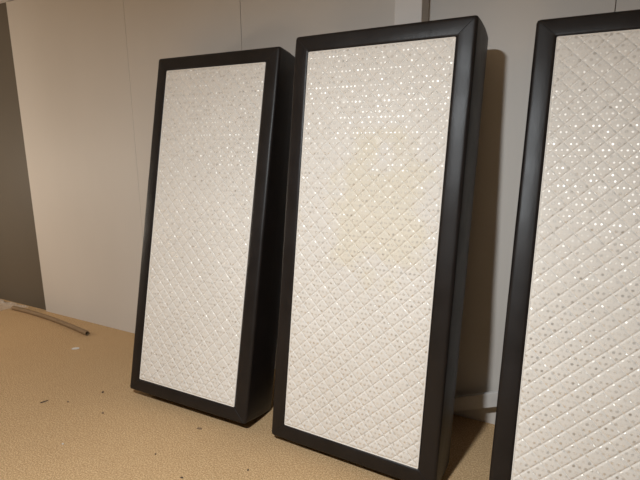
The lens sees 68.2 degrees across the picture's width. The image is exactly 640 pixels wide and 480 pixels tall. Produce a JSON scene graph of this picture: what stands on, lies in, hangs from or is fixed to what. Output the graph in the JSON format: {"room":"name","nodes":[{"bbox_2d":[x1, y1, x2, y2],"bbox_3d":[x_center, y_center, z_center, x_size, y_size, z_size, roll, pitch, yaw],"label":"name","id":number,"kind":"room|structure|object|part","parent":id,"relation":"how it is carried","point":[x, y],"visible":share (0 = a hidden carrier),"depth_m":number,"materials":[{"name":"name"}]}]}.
{"room":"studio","nodes":[
{"label":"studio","id":0,"kind":"room"},
{"bbox_2d":[0,299,494,479],"bbox_3d":[-1.016,1.600,0.096,11.000,0.100,6.640,6,13,27],"label":"floor","id":1,"kind":"structure","parent":0,"point":[39,363],"depth_m":2.54,"materials":[{"name":"beige carpet"}]},
{"bbox_2d":[11,306,89,335],"bbox_3d":[-2.346,0.686,4.094,1.152,0.038,0.067,7,14,31],"label":"cable","id":2,"kind":"object","parent":1,"relation":"on","point":[50,318],"visible":1,"depth_m":4.07,"materials":[{"name":"brown"}]},
{"bbox_2d":[130,47,294,423],"bbox_3d":[-0.630,-0.054,2.792,0.871,2.013,0.683,6,13,26],"label":"mattress","id":3,"kind":"object","parent":1,"relation":"on","point":[208,305],"visible":0.99,"depth_m":2.63,"materials":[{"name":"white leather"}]},
{"bbox_3d":[-0.682,-0.055,2.686,0.698,1.850,0.031,6,1,26],"label":"quilted panel","id":4,"kind":"part","parent":3,"relation":"part of","materials":[{"name":"beige fabric"}]},
{"bbox_2d":[272,15,487,479],"bbox_3d":[0.250,0.046,2.285,0.872,2.022,0.554,6,14,28],"label":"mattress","id":5,"kind":"object","parent":1,"relation":"on","point":[385,121],"visible":1,"depth_m":2.13,"materials":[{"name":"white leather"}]},
{"bbox_2d":[489,9,639,479],"bbox_3d":[1.218,0.144,1.841,0.872,2.008,0.730,6,13,27],"label":"mattress","id":6,"kind":"object","parent":1,"relation":"on","point":[568,408],"visible":1,"depth_m":1.82,"materials":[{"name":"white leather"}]},
{"bbox_2d":[0,0,639,424],"bbox_3d":[0.460,-0.338,2.631,10.800,2.628,0.120,6,13,27],"label":"wall","id":7,"kind":"structure","parent":0,"point":[86,71],"depth_m":3.45,"materials":[{"name":"white paint"}]},
{"bbox_2d":[394,0,428,24],"bbox_3d":[0.455,-0.309,2.497,0.136,2.628,0.128,6,13,27],"label":"trim","id":8,"kind":"structure","parent":7,"relation":"attached to","point":[406,11],"depth_m":2.27,"materials":[{"name":"white paint"}]},
{"bbox_2d":[454,391,497,410],"bbox_3d":[1.085,0.789,2.413,1.092,0.507,0.024,6,13,27],"label":"batten","id":9,"kind":"object","parent":7,"relation":"attached to","point":[484,399],"visible":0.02,"depth_m":2.54,"materials":[{"name":"paint"}]}
]}

